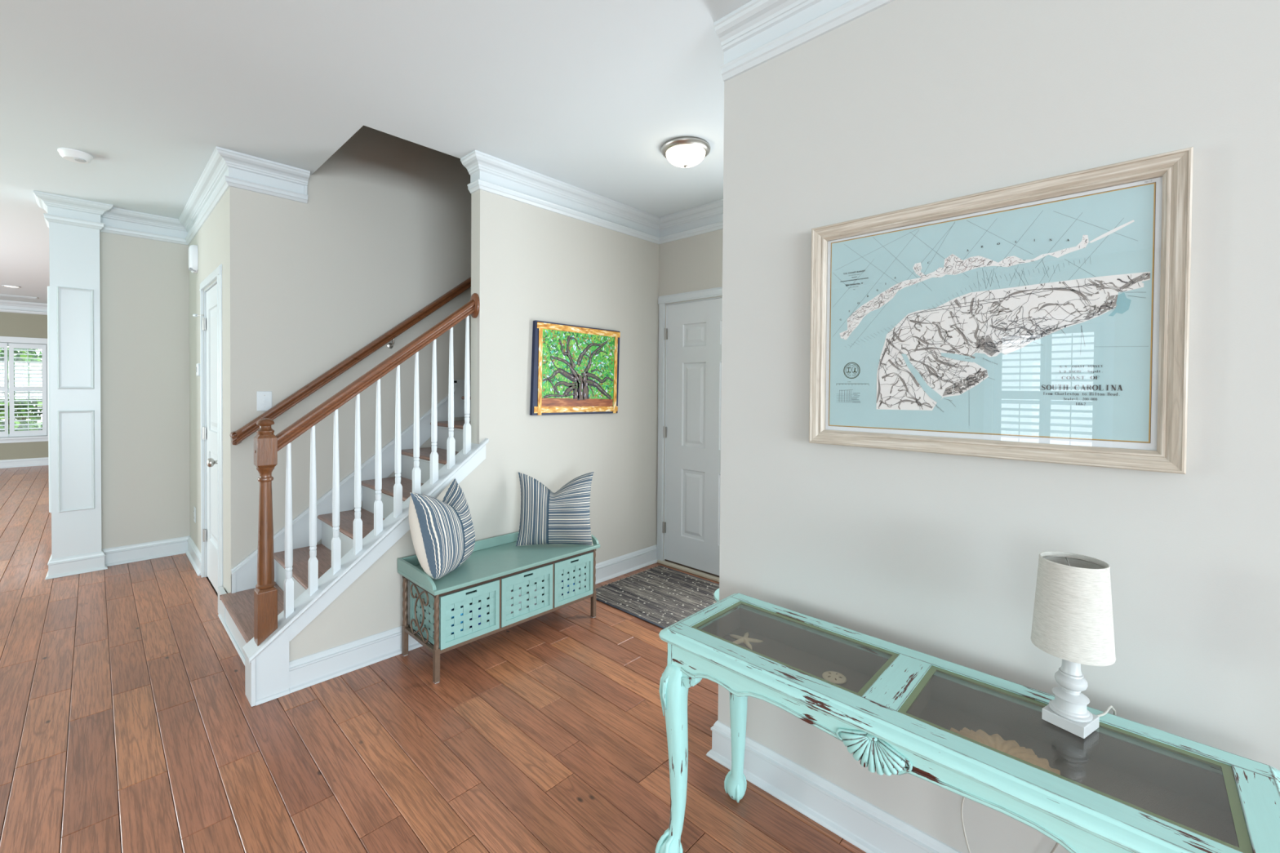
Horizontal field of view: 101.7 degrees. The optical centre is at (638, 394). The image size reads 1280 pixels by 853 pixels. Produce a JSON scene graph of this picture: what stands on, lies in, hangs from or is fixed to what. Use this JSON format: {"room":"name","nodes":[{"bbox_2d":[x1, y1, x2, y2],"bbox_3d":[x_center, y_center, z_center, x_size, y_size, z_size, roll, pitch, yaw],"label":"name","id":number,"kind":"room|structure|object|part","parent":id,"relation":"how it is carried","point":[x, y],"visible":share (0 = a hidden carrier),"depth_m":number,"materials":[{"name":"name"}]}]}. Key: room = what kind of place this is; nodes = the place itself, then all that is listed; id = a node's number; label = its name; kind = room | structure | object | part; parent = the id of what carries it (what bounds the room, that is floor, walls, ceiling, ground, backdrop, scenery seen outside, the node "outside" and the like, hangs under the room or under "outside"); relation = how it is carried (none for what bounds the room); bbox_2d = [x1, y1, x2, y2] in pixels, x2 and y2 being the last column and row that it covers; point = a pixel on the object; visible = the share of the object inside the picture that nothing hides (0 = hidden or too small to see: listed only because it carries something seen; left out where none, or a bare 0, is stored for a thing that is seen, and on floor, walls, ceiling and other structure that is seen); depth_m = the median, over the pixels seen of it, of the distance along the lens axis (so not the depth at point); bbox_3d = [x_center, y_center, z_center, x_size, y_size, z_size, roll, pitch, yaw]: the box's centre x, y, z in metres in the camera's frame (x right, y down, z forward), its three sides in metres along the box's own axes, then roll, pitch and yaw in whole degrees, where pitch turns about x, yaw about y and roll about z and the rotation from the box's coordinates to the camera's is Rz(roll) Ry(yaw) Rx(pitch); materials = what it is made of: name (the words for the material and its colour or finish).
{"room":"entrance hall","nodes":[
{"label":"entrance hall","id":0,"kind":"room"},
{"bbox_2d":[0,311,48,460],"bbox_3d":[-9.882,-0.170,9.162,0.150,2.740,7.000,1,1,44],"label":"wall","id":1,"kind":"structure","parent":0,"point":[11,324],"depth_m":8.68,"materials":[{"name":"beige paint"}]},
{"bbox_2d":[0,299,47,315],"bbox_3d":[-9.813,-1.445,9.047,0.070,0.186,6.740,1,1,44],"label":"trim","id":2,"kind":"structure","parent":1,"relation":"attached to","point":[9,306],"depth_m":8.64,"materials":[{"name":"white wood"}]},
{"bbox_2d":[0,336,48,443],"bbox_3d":[-10.388,-0.079,8.561,0.150,1.745,1.080,1,1,44],"label":"window","id":3,"kind":"structure","parent":1,"relation":"in","point":[13,343],"depth_m":8.68,"materials":[{"name":"white wood"}]},
{"bbox_2d":[0,342,8,436],"bbox_3d":[-10.534,-0.075,8.409,0.026,1.540,0.448,1,1,44],"label":"shutter","id":4,"kind":"object","parent":3,"relation":"attached to","point":[5,433],"depth_m":8.54,"materials":[{"name":"white wood"}]},
{"bbox_3d":[-10.366,0.719,8.544,0.070,0.030,1.080,1,1,44],"label":"sill","id":5,"kind":"part","parent":3,"relation":"part of","materials":[{"name":"white wood"}]},
{"bbox_2d":[8,342,47,436],"bbox_3d":[-10.227,-0.077,8.730,0.026,1.540,0.407,1,1,44],"label":"shutter","id":6,"kind":"object","parent":3,"relation":"attached to","point":[28,433],"depth_m":8.72,"materials":[{"name":"white wood"}]},
{"bbox_3d":[-10.196,-0.449,8.698,0.008,0.615,0.008,1,1,44],"label":"tilt rod","id":7,"kind":"part","parent":3,"relation":"part of","materials":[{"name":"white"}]},
{"bbox_3d":[-10.202,0.268,8.708,0.008,0.650,0.008,1,1,44],"label":"tilt rod","id":8,"kind":"part","parent":3,"relation":"part of","materials":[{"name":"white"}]},
{"bbox_2d":[0,457,48,468],"bbox_3d":[-9.847,1.133,9.096,0.031,0.133,6.740,1,1,44],"label":"baseboard","id":9,"kind":"structure","parent":1,"relation":"attached to","point":[4,464],"depth_m":8.68,"materials":[{"name":"white wood"}]},
{"bbox_2d":[99,231,190,549],"bbox_3d":[-3.137,-0.061,5.136,0.220,2.740,3.505,1,1,44],"label":"wall","id":10,"kind":"structure","parent":0,"point":[144,288],"depth_m":4.14,"materials":[{"name":"grey paint"}]},
{"bbox_2d":[47,222,101,559],"bbox_3d":[-4.238,-0.053,3.918,0.308,2.738,0.263,1,1,44],"label":"column","id":11,"kind":"structure","parent":10,"relation":"attached to","point":[73,300],"depth_m":3.82,"materials":[{"name":"white"}]},
{"bbox_3d":[-4.331,0.035,3.836,0.240,1.636,0.013,1,1,44],"label":"panel moulding","id":12,"kind":"part","parent":11,"relation":"part of","materials":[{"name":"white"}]},
{"bbox_3d":[-4.123,-0.411,3.817,0.013,0.740,0.184,1,1,44],"label":"panel moulding","id":13,"kind":"part","parent":11,"relation":"part of","materials":[{"name":"white wood"}]},
{"bbox_3d":[-4.130,0.486,3.829,0.013,0.738,0.184,1,1,44],"label":"panel moulding","id":14,"kind":"part","parent":11,"relation":"part of","materials":[{"name":"white wood"}]},
{"bbox_2d":[188,191,227,593],"bbox_3d":[-3.062,-0.042,3.766,1.780,2.740,0.110,1,1,44],"label":"wall","id":15,"kind":"structure","parent":0,"point":[211,239],"depth_m":3.80,"materials":[{"name":"grey paint"}]},
{"bbox_2d":[44,535,200,579],"bbox_3d":[-3.829,1.253,3.880,0.984,0.133,0.797,1,1,44],"label":"baseboard","id":16,"kind":"structure","parent":15,"relation":"attached to","point":[99,561],"depth_m":4.03,"materials":[{"name":"white wood"}]},
{"bbox_2d":[33,146,310,244],"bbox_3d":[-3.276,-1.317,3.538,2.367,0.186,0.847,1,1,32],"label":"trim","id":17,"kind":"structure","parent":15,"relation":"attached to","point":[225,168],"depth_m":3.69,"materials":[{"name":"white wood"}]},
{"bbox_2d":[188,244,198,273],"bbox_3d":[-3.398,-1.034,3.970,0.120,0.208,0.048,1,1,44],"label":"sensor","id":18,"kind":"object","parent":15,"relation":"attached to","point":[193,249],"visible":1,"depth_m":3.94,"materials":[{"name":"white plastic"}]},
{"bbox_2d":[193,506,195,523],"bbox_3d":[-3.505,0.948,4.113,0.076,0.118,0.009,1,1,44],"label":"wall outlet","id":19,"kind":"object","parent":15,"relation":"attached to","point":[194,508],"visible":1,"depth_m":4.10,"materials":[{"name":"white plastic"}]},
{"bbox_2d":[195,363,200,376],"bbox_3d":[-3.247,-0.183,3.845,0.088,0.093,0.027,1,1,44],"label":"thermostat","id":20,"kind":"object","parent":15,"relation":"attached to","point":[197,365],"visible":0.74,"depth_m":3.81,"materials":[{"name":"white plastic"}]},
{"bbox_2d":[192,263,222,593],"bbox_3d":[-2.874,0.260,3.547,0.853,2.144,0.168,1,1,44],"label":"door","id":21,"kind":"structure","parent":15,"relation":"in","point":[211,313],"depth_m":3.60,"materials":[{"name":"white paint"}]},
{"bbox_3d":[-3.177,0.286,3.789,0.064,2.080,0.018,1,1,44],"label":"casing","id":22,"kind":"part","parent":21,"relation":"part of","materials":[{"name":"white wood"}]},
{"bbox_3d":[-2.886,-0.780,3.505,0.845,0.064,0.018,1,1,44],"label":"head casing","id":23,"kind":"part","parent":21,"relation":"part of","materials":[{"name":"white wood"}]},
{"bbox_3d":[-2.708,0.432,3.321,0.062,0.062,0.071,1,1,44],"label":"knob","id":24,"kind":"part","parent":21,"relation":"part of","materials":[{"name":"silver metal"}]},
{"bbox_3d":[-2.864,-0.170,3.523,0.490,0.855,0.010,1,1,44],"label":"raised panel","id":25,"kind":"part","parent":21,"relation":"part of","materials":[{"name":"white paint"}]},
{"bbox_3d":[-2.871,0.718,3.536,0.490,0.630,0.010,1,1,44],"label":"raised panel","id":26,"kind":"part","parent":21,"relation":"part of","materials":[{"name":"white paint"}]},
{"bbox_3d":[-2.613,0.298,3.250,0.064,2.080,0.018,1,1,44],"label":"casing","id":27,"kind":"part","parent":21,"relation":"part of","materials":[{"name":"white wood"}]},
{"bbox_2d":[288,626,401,693],"bbox_3d":[-1.426,1.283,2.556,0.031,0.147,0.497,1,1,44],"label":"baseboard","id":28,"kind":"structure","parent":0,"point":[308,671],"depth_m":2.54,"materials":[{"name":"white wood"}]},
{"bbox_2d":[226,124,471,593],"bbox_3d":[-1.463,-1.163,4.055,0.100,5.000,2.747,1,1,44],"label":"wall","id":29,"kind":"structure","parent":0,"point":[382,233],"depth_m":3.44,"materials":[{"name":"grey paint"}]},
{"bbox_2d":[256,391,271,411],"bbox_3d":[-2.267,0.040,3.156,0.016,0.120,0.077,1,1,44],"label":"light switch","id":30,"kind":"object","parent":29,"relation":"attached to","point":[264,398],"visible":0.9,"depth_m":3.15,"materials":[{"name":"white plastic"}]},
{"bbox_2d":[303,185,307,195],"bbox_3d":[-2.106,-1.274,3.294,0.018,0.092,0.018,1,1,44],"label":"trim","id":31,"kind":"structure","parent":29,"relation":"attached to","point":[305,187],"depth_m":3.29,"materials":[{"name":"white wood"}]},
{"bbox_2d":[230,276,471,444],"bbox_3d":[-1.633,-0.540,3.748,0.096,1.652,2.071,1,1,44],"label":"wall handrail","id":32,"kind":"object","parent":29,"relation":"attached to","point":[237,436],"visible":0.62,"depth_m":3.41,"materials":[{"name":"brown wood"}]},
{"bbox_2d":[0,0,751,303],"bbox_3d":[-2.646,-1.528,2.228,20.150,0.280,7.020,1,1,44],"label":"ceiling","id":33,"kind":"structure","parent":0,"point":[587,95],"depth_m":2.36,"materials":[{"name":"white paint"}]},
{"bbox_2d":[1,284,20,288],"bbox_3d":[-8.704,-1.499,7.231,0.176,0.009,0.176,1,1,44],"label":"recessed light","id":34,"kind":"object","parent":33,"relation":"in","point":[7,286],"visible":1,"depth_m":7.20,"materials":[{"name":"white"}]},
{"bbox_2d":[0,293,38,299],"bbox_3d":[-9.630,-1.519,8.070,0.200,0.008,0.420,1,1,44],"label":"ceiling vent","id":35,"kind":"object","parent":33,"relation":"in","point":[1,295],"visible":1,"depth_m":8.08,"materials":[{"name":"white"}]},
{"bbox_2d":[57,147,93,164],"bbox_3d":[-3.274,-1.380,3.029,0.142,0.047,0.142,1,1,44],"label":"smoke detector","id":36,"kind":"object","parent":33,"relation":"attached to","point":[69,154],"visible":1,"depth_m":3.00,"materials":[{"name":"white plastic"}]},
{"bbox_2d":[73,157,86,162],"bbox_3d":[-3.240,-1.359,3.022,0.052,0.007,0.052,1,1,44],"label":"vent","id":37,"kind":"object","parent":36,"relation":"attached to","point":[77,159],"depth_m":3.02,"materials":[{"name":"grey plastic"}]},
{"bbox_2d":[661,136,711,167],"bbox_3d":[0.260,-1.320,2.904,0.276,0.108,0.276,1,1,44],"label":"ceiling light","id":38,"kind":"object","parent":33,"relation":"attached to","point":[684,151],"visible":1,"depth_m":2.83,"materials":[{"name":"white glass"}]},
{"bbox_3d":[0.260,-1.311,2.904,0.218,0.062,0.218,1,1,44],"label":"lamp shade","id":39,"kind":"part","parent":38,"relation":"part of","materials":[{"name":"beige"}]},
{"bbox_2d":[0,465,866,852],"bbox_3d":[-2.669,1.382,2.268,20.150,0.060,7.020,1,1,44],"label":"floor","id":40,"kind":"structure","parent":0,"point":[129,724],"depth_m":2.07,"materials":[{"name":"brown wood"}]},
{"bbox_2d":[217,379,471,665],"bbox_3d":[-1.263,0.617,3.727,1.166,1.452,2.640,1,1,44],"label":"staircase","id":41,"kind":"structure","parent":40,"relation":"on","point":[235,608],"depth_m":3.28,"materials":[{"name":"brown wood"}]},
{"bbox_3d":[-2.139,1.340,2.772,1.090,0.017,0.017,1,1,44],"label":"shoe moulding","id":42,"kind":"part","parent":41,"relation":"part of","materials":[{"name":"white wood"}]},
{"bbox_3d":[-1.730,0.819,3.060,0.914,0.014,0.011,1,1,44],"label":"cove moulding","id":43,"kind":"part","parent":41,"relation":"part of","materials":[{"name":"white wood"}]},
{"bbox_3d":[-1.558,0.627,3.236,0.914,0.014,0.011,1,1,44],"label":"cove moulding","id":44,"kind":"part","parent":41,"relation":"part of","materials":[{"name":"white wood"}]},
{"bbox_3d":[-1.386,0.435,3.413,0.914,0.014,0.011,1,1,44],"label":"cove moulding","id":45,"kind":"part","parent":41,"relation":"part of","materials":[{"name":"white wood"}]},
{"bbox_3d":[-1.214,0.244,3.589,0.914,0.014,0.011,1,1,44],"label":"cove moulding","id":46,"kind":"part","parent":41,"relation":"part of","materials":[{"name":"white wood"}]},
{"bbox_2d":[397,531,599,684],"bbox_3d":[-0.750,1.107,2.956,0.430,0.499,1.040,1,1,44],"label":"storage bench","id":47,"kind":"object","parent":40,"relation":"on","point":[496,557],"visible":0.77,"depth_m":2.73,"materials":[{"name":"green paint"}]},
{"bbox_3d":[-1.218,1.276,2.715,0.025,0.157,0.025,1,1,44],"label":"leg","id":48,"kind":"part","parent":47,"relation":"part of","materials":[{"name":"brown metal"}]},
{"bbox_3d":[-1.216,1.070,2.713,0.026,0.274,0.026,1,1,44],"label":"twisted post","id":49,"kind":"part","parent":47,"relation":"part of","materials":[{"name":"brown metal"}]},
{"bbox_3d":[-1.086,0.944,2.587,0.333,0.016,0.019,1,1,44],"label":"rail","id":50,"kind":"part","parent":47,"relation":"part of","materials":[{"name":"teal wood"}]},
{"bbox_3d":[-1.088,1.219,2.591,0.333,0.018,0.019,1,1,44],"label":"rail","id":51,"kind":"part","parent":47,"relation":"part of","materials":[{"name":"brown metal"}]},
{"bbox_3d":[-0.958,1.076,2.465,0.026,0.274,0.026,1,1,44],"label":"twisted post","id":52,"kind":"part","parent":47,"relation":"part of","materials":[{"name":"brown metal"}]},
{"bbox_3d":[-0.959,1.281,2.468,0.025,0.157,0.025,1,1,44],"label":"leg","id":53,"kind":"part","parent":47,"relation":"part of","materials":[{"name":"brown metal"}]},
{"bbox_2d":[408,478,475,579],"bbox_3d":[-1.006,0.683,2.689,0.259,0.444,0.455,1,1,8],"label":"striped pillow","id":54,"kind":"object","parent":47,"relation":"on","point":[442,529],"visible":1,"depth_m":2.53,"materials":[{"name":"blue fabric"}]},
{"bbox_3d":[-0.975,0.673,2.556,0.135,0.454,0.195,-13,-1,7],"label":"upright striped panel","id":55,"kind":"part","parent":54,"relation":"part of","materials":[{"name":"blue fabric"}]},
{"bbox_3d":[-0.952,0.675,2.780,0.142,0.446,0.264,-13,-1,7],"label":"level striped panel","id":56,"kind":"part","parent":54,"relation":"part of","materials":[{"name":"blue fabric"}]},
{"bbox_2d":[409,579,499,649],"bbox_3d":[-0.956,1.082,2.702,0.349,0.252,0.314,1,1,44],"label":"drawer","id":57,"kind":"object","parent":47,"relation":"on","point":[481,596],"visible":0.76,"depth_m":2.58,"materials":[{"name":"paint"}]},
{"bbox_3d":[-1.065,1.083,2.594,0.340,0.252,0.008,1,1,44],"label":"frame","id":58,"kind":"part","parent":57,"relation":"part of","materials":[{"name":"paint"}]},
{"bbox_2d":[451,606,463,635],"bbox_3d":[-0.912,1.137,2.586,0.105,0.135,0.094,1,1,44],"label":"plastic tub","id":59,"kind":"object","parent":57,"relation":"in","point":[452,617],"visible":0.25,"depth_m":2.56,"materials":[{"name":"blue"}]},
{"bbox_3d":[-0.833,1.085,2.584,0.009,0.252,0.314,1,1,44],"label":"frame","id":60,"kind":"part","parent":57,"relation":"part of","materials":[{"name":"paint"}]},
{"bbox_2d":[469,604,488,627],"bbox_3d":[-0.826,1.146,2.677,0.105,0.115,0.094,1,1,44],"label":"plastic tub","id":61,"kind":"object","parent":57,"relation":"in","point":[470,611],"visible":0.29,"depth_m":2.65,"materials":[{"name":"blue plastic"}]},
{"bbox_3d":[-0.616,0.946,2.820,0.019,0.018,1.011,1,1,44],"label":"rail","id":62,"kind":"part","parent":47,"relation":"part of","materials":[{"name":"teal wood"}]},
{"bbox_3d":[-0.618,1.220,2.824,0.019,0.018,0.961,1,1,44],"label":"rail","id":63,"kind":"part","parent":47,"relation":"part of","materials":[{"name":"brown metal"}]},
{"bbox_2d":[501,564,552,627],"bbox_3d":[-0.725,1.081,2.944,0.349,0.252,0.326,1,1,44],"label":"drawer","id":64,"kind":"object","parent":47,"relation":"on","point":[542,576],"visible":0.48,"depth_m":2.82,"materials":[{"name":"paint"}]},
{"bbox_2d":[515,471,594,546],"bbox_3d":[-0.507,0.693,3.158,0.468,0.439,0.153,0,1,-6],"label":"striped pillow","id":65,"kind":"object","parent":47,"relation":"on","point":[547,517],"visible":1,"depth_m":3.12,"materials":[{"name":"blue fabric"}]},
{"bbox_3d":[-0.640,0.689,3.135,0.199,0.441,0.108,0,-8,-3],"label":"upright striped panel","id":66,"kind":"part","parent":65,"relation":"part of","materials":[{"name":"blue fabric"}]},
{"bbox_3d":[-0.409,0.689,3.151,0.270,0.444,0.110,0,-8,-3],"label":"level striped panel","id":67,"kind":"part","parent":65,"relation":"part of","materials":[{"name":"blue fabric"}]},
{"bbox_2d":[554,551,593,608],"bbox_3d":[-0.503,1.079,3.176,0.349,0.252,0.287,1,1,44],"label":"drawer","id":68,"kind":"object","parent":47,"relation":"on","point":[564,570],"visible":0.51,"depth_m":3.06,"materials":[{"name":"paint"}]},
{"bbox_2d":[561,578,574,595],"bbox_3d":[-0.427,1.156,3.091,0.105,0.090,0.088,1,1,44],"label":"plastic tub","id":69,"kind":"object","parent":68,"relation":"in","point":[567,579],"visible":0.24,"depth_m":3.06,"materials":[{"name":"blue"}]},
{"bbox_3d":[-0.278,1.277,3.181,0.025,0.157,0.025,1,1,44],"label":"leg","id":70,"kind":"part","parent":47,"relation":"part of","materials":[{"name":"brown metal"}]},
{"bbox_3d":[-0.276,1.071,3.178,0.026,0.274,0.026,1,1,44],"label":"twisted post","id":71,"kind":"part","parent":47,"relation":"part of","materials":[{"name":"brown metal"}]},
{"bbox_2d":[595,565,719,628],"bbox_3d":[0.319,1.355,3.403,1.216,0.010,0.785,1,1,44],"label":"striped rug","id":72,"kind":"object","parent":40,"relation":"on","point":[660,596],"visible":0.6,"depth_m":3.50,"materials":[{"name":"grey fabric"}]},
{"bbox_2d":[713,588,719,602],"bbox_3d":[0.496,1.159,2.454,0.290,0.429,0.290,1,1,44],"label":"stool","id":73,"kind":"object","parent":40,"relation":"on","point":[716,596],"visible":0.09,"depth_m":2.45,"materials":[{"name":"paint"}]},
{"bbox_2d":[655,593,1279,852],"bbox_3d":[0.634,1.040,1.259,1.237,0.696,0.430,1,1,44],"label":"console table","id":74,"kind":"object","parent":40,"relation":"on","point":[1128,786],"visible":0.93,"depth_m":1.14,"materials":[{"name":"teal paint"}]},
{"bbox_3d":[0.103,0.755,1.534,0.018,0.088,0.042,1,1,44],"label":"corner post","id":75,"kind":"part","parent":74,"relation":"part of","materials":[{"name":"teal paint"}]},
{"bbox_3d":[0.104,1.082,1.533,0.087,0.596,0.087,1,1,44],"label":"cabriole leg","id":76,"kind":"part","parent":74,"relation":"part of","materials":[{"name":"teal paint"}]},
{"bbox_3d":[0.230,0.697,1.649,0.036,0.027,0.272,1,1,44],"label":"rail","id":77,"kind":"part","parent":74,"relation":"part of","materials":[{"name":"teal paint"}]},
{"bbox_3d":[0.336,1.081,1.777,0.087,0.596,0.087,1,1,44],"label":"cabriole leg","id":78,"kind":"part","parent":74,"relation":"part of","materials":[{"name":"teal paint"}]},
{"bbox_2d":[728,632,763,650],"bbox_3d":[0.327,0.770,1.644,0.110,0.012,0.114,1,1,44],"label":"starfish","id":79,"kind":"object","parent":74,"relation":"on","point":[745,639],"visible":0.97,"depth_m":1.63,"materials":[{"name":"beige"}]},
{"bbox_2d":[822,671,846,684],"bbox_3d":[0.538,0.777,1.434,0.064,0.007,0.064,1,1,44],"label":"sand dollar","id":80,"kind":"object","parent":74,"relation":"on","point":[835,677],"visible":0.97,"depth_m":1.43,"materials":[{"name":"beige"}]},
{"bbox_3d":[0.630,0.706,1.266,0.076,0.027,0.272,1,1,44],"label":"rail","id":81,"kind":"part","parent":74,"relation":"part of","materials":[{"name":"teal paint"}]},
{"bbox_3d":[0.750,0.705,1.372,1.172,0.027,0.046,1,1,44],"label":"rail","id":82,"kind":"part","parent":74,"relation":"part of","materials":[{"name":"teal paint"}]},
{"bbox_2d":[950,727,1060,775],"bbox_3d":[0.783,0.770,1.127,0.242,0.032,0.136,1,1,44],"label":"shell","id":83,"kind":"object","parent":74,"relation":"on","point":[1011,748],"visible":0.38,"depth_m":1.13,"materials":[{"name":"beige"}]},
{"bbox_2d":[960,551,1115,852],"bbox_3d":[0.901,0.872,1.214,0.308,1.047,0.268,1,1,44],"label":"table lamp","id":84,"kind":"object","parent":74,"relation":"on","point":[1073,620],"depth_m":1.07,"materials":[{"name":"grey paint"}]},
{"bbox_3d":[0.977,1.041,1.280,0.138,0.707,0.305,0,1,-16],"label":"power cord","id":85,"kind":"part","parent":84,"relation":"part of","materials":[{"name":"grey plastic"}]},
{"bbox_3d":[1.019,1.089,1.265,0.125,0.589,0.032,1,1,44],"label":"extension cord","id":86,"kind":"part","parent":84,"relation":"part of","materials":[{"name":"white plastic"}]},
{"bbox_3d":[0.919,0.445,1.105,0.139,0.190,0.139,1,1,44],"label":"lamp shade","id":87,"kind":"part","parent":84,"relation":"part of","materials":[{"name":"fabric"}]},
{"bbox_3d":[0.842,0.702,1.064,0.481,0.004,0.243,1,1,44],"label":"glass panel","id":88,"kind":"part","parent":74,"relation":"part of","materials":[{"name":"clear glass"}]},
{"bbox_3d":[1.045,0.714,0.870,0.052,0.027,0.272,1,1,44],"label":"rail","id":89,"kind":"part","parent":74,"relation":"part of","materials":[{"name":"teal paint"}]},
{"bbox_2d":[288,189,658,662],"bbox_3d":[-0.744,-0.018,3.338,0.102,2.740,2.800,1,1,44],"label":"wall","id":90,"kind":"structure","parent":0,"point":[530,263],"depth_m":3.37,"materials":[{"name":"grey paint"}]},
{"bbox_2d":[242,438,488,706],"bbox_3d":[-1.339,0.808,2.714,0.148,1.095,1.148,1,1,44],"label":"trim","id":91,"kind":"structure","parent":90,"relation":"attached to","point":[267,664],"depth_m":2.48,"materials":[{"name":"white wood"}]},
{"bbox_3d":[-1.681,1.203,2.369,0.121,0.309,0.129,1,1,44],"label":"stub panel","id":92,"kind":"part","parent":91,"relation":"part of","materials":[{"name":"white wood"}]},
{"bbox_3d":[-1.633,1.351,2.325,0.012,0.016,0.126,1,1,44],"label":"shoe moulding","id":93,"kind":"part","parent":91,"relation":"part of","materials":[{"name":"white wood"}]},
{"bbox_2d":[253,293,479,646],"bbox_3d":[-1.345,0.257,2.710,0.100,1.710,1.072,1,1,44],"label":"stair railing","id":94,"kind":"object","parent":91,"relation":"on","point":[267,445],"visible":1,"depth_m":2.54,"materials":[{"name":"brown wood"}]},
{"bbox_3d":[-1.687,0.991,2.357,0.075,0.245,0.075,1,1,44],"label":"newel post","id":95,"kind":"part","parent":94,"relation":"part of","materials":[{"name":"brown wood"}]},
{"bbox_3d":[-1.321,-0.150,2.726,0.062,0.824,0.980,1,1,44],"label":"handrail","id":96,"kind":"part","parent":94,"relation":"part of","materials":[{"name":"brown wood"}]},
{"bbox_2d":[529,320,620,415],"bbox_3d":[-0.416,-0.167,3.578,0.034,0.612,0.768,1,1,44],"label":"tree painting","id":97,"kind":"object","parent":90,"relation":"attached to","point":[575,369],"visible":1,"depth_m":3.53,"materials":[{"name":"green paint"}]},
{"bbox_2d":[460,149,723,244],"bbox_3d":[0.155,-1.283,3.052,1.757,0.186,1.647,1,1,44],"label":"trim","id":98,"kind":"structure","parent":90,"relation":"attached to","point":[488,173],"depth_m":3.57,"materials":[{"name":"white wood"}]},
{"bbox_2d":[595,544,657,584],"bbox_3d":[-0.094,1.275,3.950,0.031,0.147,0.654,1,1,44],"label":"baseboard","id":99,"kind":"structure","parent":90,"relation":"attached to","point":[612,568],"depth_m":3.94,"materials":[{"name":"white wood"}]},
{"bbox_2d":[656,228,723,560],"bbox_3d":[0.769,-0.011,3.723,1.757,2.740,0.160,1,1,44],"label":"wall","id":100,"kind":"structure","parent":0,"point":[694,263],"depth_m":3.97,"materials":[{"name":"grey paint"}]},
{"bbox_2d":[657,286,722,582],"bbox_3d":[0.581,0.287,3.883,1.054,2.134,0.189,1,1,44],"label":"door","id":101,"kind":"structure","parent":100,"relation":"in","point":[692,333],"depth_m":3.98,"materials":[{"name":"white paint"}]},
{"bbox_3d":[0.172,0.312,4.172,0.064,2.070,0.018,1,1,44],"label":"casing","id":102,"kind":"part","parent":101,"relation":"part of","materials":[{"name":"white wood"}]},
{"bbox_3d":[0.538,-0.747,3.816,1.053,0.064,0.018,1,1,44],"label":"head casing","id":103,"kind":"part","parent":101,"relation":"part of","materials":[{"name":"white wood"}]},
{"bbox_3d":[0.412,0.838,3.974,0.223,0.522,0.010,1,1,44],"label":"raised panel","id":104,"kind":"part","parent":101,"relation":"part of","materials":[{"name":"white paint"}]},
{"bbox_3d":[0.418,0.078,3.963,0.223,0.646,0.010,1,1,44],"label":"raised panel","id":105,"kind":"part","parent":101,"relation":"part of","materials":[{"name":"white paint"}]},
{"bbox_3d":[0.422,-0.454,3.956,0.223,0.175,0.010,1,1,44],"label":"raised panel","id":106,"kind":"part","parent":101,"relation":"part of","materials":[{"name":"white paint"}]},
{"bbox_3d":[0.663,0.843,3.734,0.223,0.522,0.010,1,1,44],"label":"raised panel","id":107,"kind":"part","parent":101,"relation":"part of","materials":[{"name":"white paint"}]},
{"bbox_3d":[0.669,0.083,3.723,0.223,0.646,0.010,1,1,44],"label":"raised panel","id":108,"kind":"part","parent":101,"relation":"part of","materials":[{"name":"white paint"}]},
{"bbox_3d":[0.673,-0.449,3.716,0.223,0.175,0.010,1,1,44],"label":"raised panel","id":109,"kind":"part","parent":101,"relation":"part of","materials":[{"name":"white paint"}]},
{"bbox_2d":[717,0,1279,852],"bbox_3d":[3.681,0.065,-0.100,7.737,2.740,1.659,1,1,44],"label":"wall","id":110,"kind":"structure","parent":0,"point":[903,104],"depth_m":1.36,"materials":[{"name":"grey paint"}]},
{"bbox_2d":[714,0,894,81],"bbox_3d":[3.058,-1.208,-0.708,7.637,0.186,0.070,1,1,44],"label":"trim","id":111,"kind":"structure","parent":110,"relation":"attached to","point":[757,32],"depth_m":1.79,"materials":[{"name":"white wood"}]},
{"bbox_2d":[706,720,961,852],"bbox_3d":[3.559,1.367,-0.104,7.668,0.133,1.533,1,1,44],"label":"baseboard","id":112,"kind":"structure","parent":110,"relation":"attached to","point":[863,824],"depth_m":1.68,"materials":[{"name":"white wood"}]},
{"bbox_2d":[808,146,1193,474],"bbox_3d":[0.871,-0.183,1.407,0.845,0.692,0.040,1,1,44],"label":"framed map","id":113,"kind":"object","parent":110,"relation":"attached to","point":[1046,320],"visible":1,"depth_m":1.32,"materials":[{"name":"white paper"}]},
{"bbox_3d":[0.869,0.141,1.411,0.845,0.044,0.040,1,1,44],"label":"rail","id":114,"kind":"part","parent":113,"relation":"part of","materials":[{"name":"beige wood"}]},
{"bbox_3d":[0.874,-0.507,1.403,0.845,0.044,0.040,1,1,44],"label":"rail","id":115,"kind":"part","parent":113,"relation":"part of","materials":[{"name":"beige wood"}]},
{"label":"outside","id":116,"kind":"structure","parent":0,"visible":0},
{"bbox_3d":[-19.281,1.455,14.279,20.440,0.200,22.000,1,1,44],"label":"ground","id":117,"kind":"structure","parent":116,"visible":0},
{"bbox_2d":[0,345,42,434],"bbox_3d":[-13.516,0.053,10.782,2.567,2.801,2.528,1,1,44],"label":"tree","id":118,"kind":"object","parent":117,"relation":"on","point":[1,351],"visible":0.42,"depth_m":10.84,"materials":[{"name":"plant"}]}
]}

